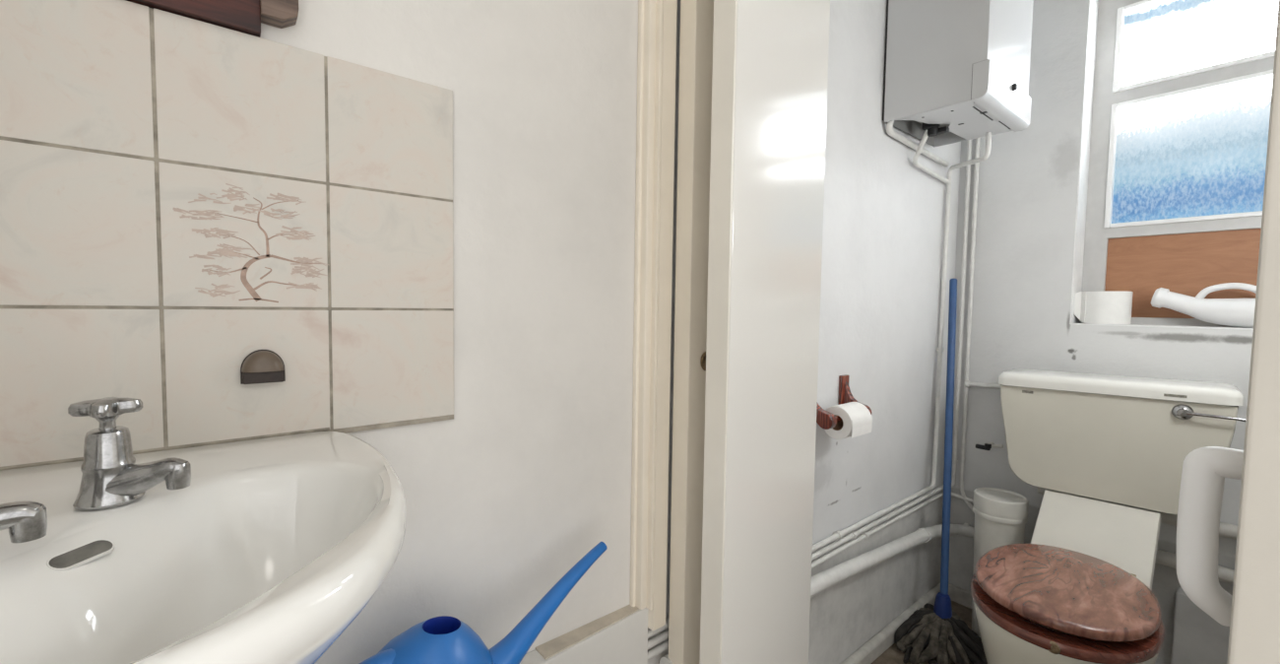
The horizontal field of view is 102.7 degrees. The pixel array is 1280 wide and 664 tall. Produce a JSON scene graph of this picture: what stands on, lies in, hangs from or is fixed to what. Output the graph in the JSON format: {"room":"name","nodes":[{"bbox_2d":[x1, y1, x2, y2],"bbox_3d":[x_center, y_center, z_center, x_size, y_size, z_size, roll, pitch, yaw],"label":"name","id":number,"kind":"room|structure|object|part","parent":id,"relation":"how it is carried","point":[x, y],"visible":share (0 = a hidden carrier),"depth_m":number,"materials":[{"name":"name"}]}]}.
{"room":"bathroom","nodes":[
{"label":"bathroom","id":0,"kind":"room"},
{"bbox_2d":[259,0,960,663],"bbox_3d":[0.257,-0.170,1.221,2.850,2.360,0.122,-2,4,-39],"label":"wall","id":1,"kind":"structure","parent":0,"point":[531,471],"depth_m":0.85,"materials":[{"name":"white paint"}]},
{"bbox_2d":[0,427,406,663],"bbox_3d":[-0.396,0.309,0.342,0.456,0.356,0.456,-2,4,-39],"label":"basin","id":2,"kind":"object","parent":1,"relation":"attached to","point":[275,544],"visible":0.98,"depth_m":0.39,"materials":[{"name":"ceramic"}]},
{"bbox_2d":[0,501,47,542],"bbox_3d":[-0.415,0.100,0.301,0.086,0.084,0.040,-2,4,-39],"label":"tap","id":3,"kind":"object","parent":2,"relation":"on","point":[26,521],"visible":1,"depth_m":0.32,"materials":[{"name":"silver metal"}]},
{"bbox_3d":[-0.410,0.124,0.307,0.068,0.035,0.032,-2,4,-39],"label":"spout","id":4,"kind":"part","parent":3,"relation":"part of","materials":[{"name":"silver metal"}]},
{"bbox_2d":[67,396,191,510],"bbox_3d":[-0.403,0.095,0.403,0.071,0.084,0.040,1,3,0],"label":"tap","id":5,"kind":"object","parent":2,"relation":"on","point":[111,477],"visible":1,"depth_m":0.40,"materials":[{"name":"silver metal"}]},
{"bbox_3d":[-0.418,0.058,0.401,0.032,0.012,0.032,1,3,9],"label":"cross handle","id":6,"kind":"part","parent":5,"relation":"part of","materials":[{"name":"silver metal"}]},
{"bbox_3d":[-0.418,0.069,0.402,0.019,0.016,0.019,-2,4,-39],"label":"stem","id":7,"kind":"part","parent":5,"relation":"part of","materials":[{"name":"silver metal"}]},
{"bbox_3d":[-0.398,0.119,0.414,0.055,0.035,0.032,0,3,-24],"label":"spout","id":8,"kind":"part","parent":5,"relation":"part of","materials":[{"name":"silver metal"}]},
{"bbox_2d":[126,0,298,37],"bbox_3d":[-0.505,-0.430,0.425,0.374,0.217,0.115,-2,4,-39],"label":"wall shelf","id":9,"kind":"object","parent":1,"relation":"attached to","point":[242,16],"visible":1,"depth_m":0.55,"materials":[{"name":"red wood"}]},
{"bbox_2d":[0,0,453,466],"bbox_3d":[-0.485,-0.098,0.533,0.577,0.455,0.008,-2,4,-39],"label":"tile backsplash","id":10,"kind":"structure","parent":1,"relation":"attached to","point":[182,199],"depth_m":0.55,"materials":[{"name":"beige tile"}]},
{"bbox_2d":[240,349,285,383],"bbox_3d":[-0.423,0.039,0.575,0.041,0.038,0.021,-2,4,-39],"label":"wall hook","id":11,"kind":"object","parent":10,"relation":"attached to","point":[260,365],"visible":1,"depth_m":0.57,"materials":[{"name":"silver metal"}]},
{"bbox_2d":[629,0,677,631],"bbox_3d":[0.028,-0.391,0.915,0.061,1.894,0.038,-2,4,-39],"label":"door frame","id":12,"kind":"structure","parent":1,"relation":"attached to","point":[657,19],"depth_m":0.92,"materials":[{"name":"beige paint"}]},
{"bbox_2d":[668,0,830,663],"bbox_3d":[0.230,-0.133,0.958,0.400,2.288,0.175,-2,4,-39],"label":"door","id":13,"kind":"structure","parent":12,"relation":"attached to","point":[753,74],"depth_m":0.89,"materials":[{"name":"white paint"}]},
{"bbox_3d":[0.126,0.053,0.936,0.038,0.038,0.004,-2,4,-39],"label":"finger pull","id":14,"kind":"part","parent":13,"relation":"part of","materials":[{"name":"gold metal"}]},
{"bbox_2d":[647,139,971,648],"bbox_3d":[0.575,-0.371,1.370,1.520,1.926,0.037,-2,4,-38],"label":"pipe","id":15,"kind":"object","parent":1,"relation":"attached to","point":[853,535],"visible":0.55,"depth_m":1.82,"materials":[{"name":"white paint"}]},
{"bbox_2d":[647,491,973,659],"bbox_3d":[0.562,0.609,1.420,1.518,0.037,0.116,-1,4,-35],"label":"pipe","id":16,"kind":"object","parent":1,"relation":"attached to","point":[662,647],"visible":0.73,"depth_m":1.49,"materials":[{"name":"white paint"}]},
{"bbox_2d":[659,522,974,663],"bbox_3d":[0.654,0.679,1.420,1.481,0.150,0.353,-1,3,-25],"label":"pipe","id":17,"kind":"object","parent":1,"relation":"attached to","point":[833,575],"visible":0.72,"depth_m":1.47,"materials":[{"name":"white paint"}]},
{"bbox_2d":[647,131,991,638],"bbox_3d":[0.571,-0.017,1.290,1.397,1.184,0.183,-2,4,-39],"label":"pipe","id":18,"kind":"object","parent":1,"relation":"attached to","point":[838,535],"visible":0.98,"depth_m":1.76,"materials":[{"name":"white paint"}]},
{"bbox_2d":[816,374,871,429],"bbox_3d":[0.512,0.178,1.319,0.214,0.113,0.082,-2,4,-39],"label":"toilet roll holder","id":19,"kind":"object","parent":1,"relation":"attached to","point":[825,419],"visible":0.44,"depth_m":1.35,"materials":[{"name":"brown wood"}]},
{"bbox_3d":[0.444,0.179,1.264,0.040,0.113,0.082,-2,4,-39],"label":"arm","id":20,"kind":"part","parent":19,"relation":"part of","materials":[{"name":"brown wood"}]},
{"bbox_2d":[824,401,872,439],"bbox_3d":[0.528,0.225,1.308,0.100,0.083,0.084,-2,4,-39],"label":"toilet roll","id":21,"kind":"object","parent":19,"relation":"on","point":[857,418],"visible":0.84,"depth_m":1.28,"materials":[{"name":"paper"}]},
{"bbox_3d":[0.581,0.176,1.376,0.036,0.113,0.082,-2,4,-39],"label":"arm","id":22,"kind":"part","parent":19,"relation":"part of","materials":[{"name":"brown wood"}]},
{"bbox_2d":[839,581,940,663],"bbox_3d":[0.617,0.976,1.491,1.360,0.055,0.030,-2,4,-39],"label":"baseboard","id":23,"kind":"structure","parent":1,"relation":"attached to","point":[882,640],"depth_m":1.60,"materials":[{"name":"paint"}]},
{"bbox_2d":[886,120,949,166],"bbox_3d":[0.878,-0.597,1.594,0.439,0.082,0.032,-2,4,-39],"label":"pipe","id":24,"kind":"object","parent":1,"relation":"attached to","point":[889,127],"visible":0.94,"depth_m":1.55,"materials":[{"name":"white paint"}]},
{"bbox_2d":[882,0,1033,147],"bbox_3d":[0.917,-0.883,1.456,0.358,0.620,0.278,-2,4,-39],"label":"water heater","id":25,"kind":"object","parent":1,"relation":"attached to","point":[957,71],"visible":1,"depth_m":1.38,"materials":[{"name":"white metal"}]},
{"bbox_3d":[0.833,-0.903,1.561,0.335,0.582,0.008,-2,4,-39],"label":"plate","id":26,"kind":"part","parent":25,"relation":"part of","materials":[{"name":"white metal"}]},
{"bbox_2d":[886,120,949,146],"bbox_3d":[0.910,-0.624,1.475,0.339,0.052,0.248,-2,4,-39],"label":"pipes","id":27,"kind":"object","parent":25,"relation":"on","point":[915,128],"depth_m":1.56,"materials":[{"name":"grey metal"}]},
{"bbox_2d":[912,128,950,184],"bbox_3d":[0.932,-0.554,1.642,0.059,0.102,0.327,3,4,40],"label":"pipe","id":28,"kind":"object","parent":25,"relation":"attached to","point":[916,163],"visible":1,"depth_m":1.59,"materials":[{"name":"white paint"}]},
{"bbox_3d":[0.919,-0.597,1.466,0.338,0.005,0.218,-2,4,-39],"label":"plate","id":29,"kind":"part","parent":25,"relation":"part of","materials":[{"name":"white metal"}]},
{"bbox_3d":[1.002,-0.654,1.367,0.018,0.018,0.010,-2,4,-39],"label":"knob","id":30,"kind":"part","parent":25,"relation":"part of","materials":[{"name":"black plastic"}]},
{"bbox_2d":[871,600,972,663],"bbox_3d":[0.567,1.119,0.213,3.900,0.100,2.300,-2,4,-39],"label":"floor","id":31,"kind":"structure","parent":0,"point":[892,655],"depth_m":1.60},
{"bbox_2d":[519,607,648,663],"bbox_3d":[-0.292,0.781,0.606,0.932,0.508,0.228,-2,4,-39],"label":"box","id":32,"kind":"object","parent":31,"relation":"on","point":[625,640],"visible":0.64,"depth_m":0.90,"materials":[{"name":"white paint"}]},
{"bbox_2d":[358,541,607,663],"bbox_3d":[-0.192,0.435,0.663,0.432,0.173,0.134,-2,4,-39],"label":"watering can","id":33,"kind":"object","parent":32,"relation":"on","point":[443,639],"visible":1,"depth_m":0.63,"materials":[{"name":"blue plastic"}]},
{"bbox_3d":[-0.310,0.432,0.563,0.122,0.140,0.038,-2,4,-39],"label":"handle","id":34,"kind":"part","parent":33,"relation":"part of","materials":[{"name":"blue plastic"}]},
{"bbox_3d":[-0.153,0.411,0.742,0.067,0.133,0.267,3,4,32],"label":"spout","id":35,"kind":"part","parent":33,"relation":"part of","materials":[{"name":"blue plastic"}]},
{"bbox_2d":[535,604,639,659],"bbox_3d":[-0.075,0.514,0.891,0.219,0.002,0.034,-2,4,-39],"label":"ledge","id":36,"kind":"object","parent":32,"relation":"on","point":[558,644],"visible":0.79,"depth_m":0.87,"materials":[{"name":"paint"}]},
{"bbox_2d":[894,278,987,663],"bbox_3d":[1.003,0.411,1.583,0.417,1.174,0.267,-2,4,-39],"label":"mop","id":37,"kind":"object","parent":31,"relation":"on","point":[947,636],"visible":0.97,"depth_m":1.63,"materials":[{"name":"blue plastic"}]},
{"bbox_2d":[933,591,952,618],"bbox_3d":[0.976,0.897,1.650,0.052,0.106,0.052,-2,4,-39],"label":"socket","id":38,"kind":"object","parent":37,"relation":"attached to","point":[942,608],"depth_m":1.63,"materials":[{"name":"blue plastic"}]},
{"bbox_2d":[971,487,1028,636],"bbox_3d":[1.143,0.760,1.639,0.145,0.486,0.145,-2,4,-39],"label":"bin","id":39,"kind":"object","parent":31,"relation":"on","point":[1000,515],"visible":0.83,"depth_m":1.59,"materials":[{"name":"white plastic"}]},
{"bbox_3d":[1.146,0.551,1.628,0.145,0.068,0.145,-2,4,-39],"label":"bin lid","id":40,"kind":"part","parent":39,"relation":"part of","materials":[{"name":"white plastic"}]},
{"bbox_2d":[970,368,1246,663],"bbox_3d":[1.105,0.575,1.285,0.830,0.890,0.527,-2,4,-39],"label":"toilet","id":41,"kind":"object","parent":31,"relation":"on","point":[1080,592],"visible":0.96,"depth_m":1.31,"materials":[{"name":"ceramic"}]},
{"bbox_3d":[0.955,0.610,1.161,0.438,0.021,0.331,-2,4,-39],"label":"seat","id":42,"kind":"part","parent":41,"relation":"part of","materials":[{"name":"brown wood"}]},
{"bbox_3d":[0.966,0.575,1.167,0.437,0.031,0.317,-2,4,-39],"label":"seat lid","id":43,"kind":"part","parent":41,"relation":"part of","materials":[{"name":"brown wood"}]},
{"bbox_3d":[1.335,0.148,1.460,0.204,0.048,0.496,-2,4,-43],"label":"cistern lid","id":44,"kind":"part","parent":41,"relation":"part of","materials":[{"name":"ceramic"}]},
{"bbox_3d":[1.361,0.202,1.284,0.022,0.039,0.039,-2,4,-39],"label":"flush lever","id":45,"kind":"part","parent":41,"relation":"part of","materials":[{"name":"silver metal"}]},
{"bbox_3d":[1.396,0.206,1.233,0.014,0.011,0.116,-2,4,-41],"label":"lever arm","id":46,"kind":"part","parent":41,"relation":"part of","materials":[{"name":"silver metal"}]},
{"bbox_2d":[948,0,1253,663],"bbox_3d":[1.586,-0.165,1.515,0.220,2.360,1.350,-2,4,-39],"label":"wall","id":47,"kind":"structure","parent":0,"point":[1028,181],"depth_m":1.67,"materials":[{"name":"white paint"}]},
{"bbox_2d":[948,583,972,608],"bbox_3d":[1.435,0.985,1.548,0.022,0.055,0.918,-2,4,-39],"label":"baseboard","id":48,"kind":"structure","parent":47,"relation":"attached to","point":[959,595],"depth_m":1.86,"materials":[{"name":"paint"}]},
{"bbox_2d":[959,137,980,512],"bbox_3d":[1.215,-0.338,1.767,0.013,2.012,0.126,-2,4,-39],"label":"pipe","id":49,"kind":"object","parent":47,"relation":"attached to","point":[978,140],"visible":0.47,"depth_m":1.82,"materials":[{"name":"white paint"}]},
{"bbox_2d":[964,380,1000,388],"bbox_3d":[1.225,0.189,1.773,0.024,0.028,0.170,-2,4,-39],"label":"pipe","id":50,"kind":"object","parent":47,"relation":"attached to","point":[968,383],"visible":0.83,"depth_m":1.79,"materials":[{"name":"white paint"}]},
{"bbox_2d":[975,442,1003,449],"bbox_3d":[1.215,0.394,1.775,0.050,0.028,0.078,-2,4,-39],"label":"valve","id":51,"kind":"object","parent":47,"relation":"attached to","point":[987,446],"visible":1,"depth_m":1.76,"materials":[{"name":"paint"}]},
{"bbox_3d":[1.193,0.397,1.778,0.020,0.022,0.047,-2,4,-39],"label":"lever","id":52,"kind":"part","parent":51,"relation":"part of","materials":[{"name":"black plastic"}]},
{"bbox_2d":[1035,516,1234,583],"bbox_3d":[1.508,0.642,1.419,0.037,0.038,0.660,-2,4,-39],"label":"supply pipe","id":53,"kind":"object","parent":47,"relation":"attached to","point":[1225,574],"visible":0.08,"depth_m":1.42,"materials":[{"name":"paint"}]},
{"bbox_2d":[1037,487,1237,539],"bbox_3d":[1.510,0.523,1.413,0.037,0.038,0.660,-2,4,-39],"label":"supply pipe","id":54,"kind":"object","parent":47,"relation":"attached to","point":[1226,530],"visible":0.24,"depth_m":1.42,"materials":[{"name":"paint"}]},
{"bbox_2d":[1069,0,1279,329],"bbox_3d":[1.593,-0.618,1.452,0.169,1.210,0.498,-2,4,-39],"label":"window","id":55,"kind":"structure","parent":47,"relation":"in","point":[1177,94],"depth_m":1.53,"materials":[{"name":"paint"}]},
{"bbox_2d":[1074,291,1132,323],"bbox_3d":[1.462,-0.076,1.607,0.115,0.100,0.120,-1,3,-25],"label":"toilet roll","id":56,"kind":"object","parent":55,"relation":"on","point":[1095,307],"visible":0.98,"depth_m":1.57,"materials":[{"name":"paper"}]},
{"bbox_3d":[1.565,-0.015,1.468,0.119,0.004,0.498,-2,4,-39],"label":"sill","id":57,"kind":"part","parent":55,"relation":"part of","materials":[{"name":"white paint"}]},
{"bbox_3d":[1.636,-0.516,1.492,0.006,0.380,0.376,-2,4,-39],"label":"pane","id":58,"kind":"part","parent":55,"relation":"part of","materials":[{"name":"blue glass"}]},
{"bbox_3d":[1.641,-0.874,1.473,0.006,0.250,0.376,-2,4,-39],"label":"pane","id":59,"kind":"part","parent":55,"relation":"part of","materials":[{"name":"blue glass"}]},
{"bbox_2d":[1151,282,1256,327],"bbox_3d":[1.625,-0.073,1.391,0.100,0.122,0.335,-2,4,-39],"label":"bottle","id":60,"kind":"object","parent":55,"relation":"on","point":[1235,312],"visible":0.88,"depth_m":1.41,"materials":[{"name":"white plastic"}]},
{"bbox_3d":[1.617,-0.108,1.399,0.019,0.052,0.139,-2,4,-39],"label":"loop handle","id":61,"kind":"part","parent":60,"relation":"part of","materials":[{"name":"white plastic"}]},
{"bbox_2d":[1170,586,1229,663],"bbox_3d":[1.609,0.850,1.308,0.050,0.245,0.340,-2,4,-39],"label":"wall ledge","id":62,"kind":"object","parent":47,"relation":"attached to","point":[1197,637],"visible":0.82,"depth_m":1.39,"materials":[{"name":"grey paint"}]},
{"bbox_3d":[0.817,-0.100,0.032,0.110,2.360,0.825,-2,4,-39],"label":"wall partition","id":63,"kind":"structure","parent":0,"visible":0},
{"bbox_2d":[1176,446,1243,626],"bbox_3d":[0.505,0.178,0.451,0.047,0.160,0.045,-2,4,-39],"label":"handle","id":64,"kind":"object","parent":63,"relation":"attached to","point":[1205,469],"visible":0.97,"depth_m":0.45,"materials":[{"name":"white plastic"}]},
{"bbox_2d":[1226,0,1279,663],"bbox_3d":[0.535,-0.122,0.379,0.137,2.360,0.090,-2,4,-39],"label":"door frame","id":65,"kind":"structure","parent":63,"relation":"attached to","point":[1254,625],"depth_m":0.37,"materials":[{"name":"white paint"}]}
]}

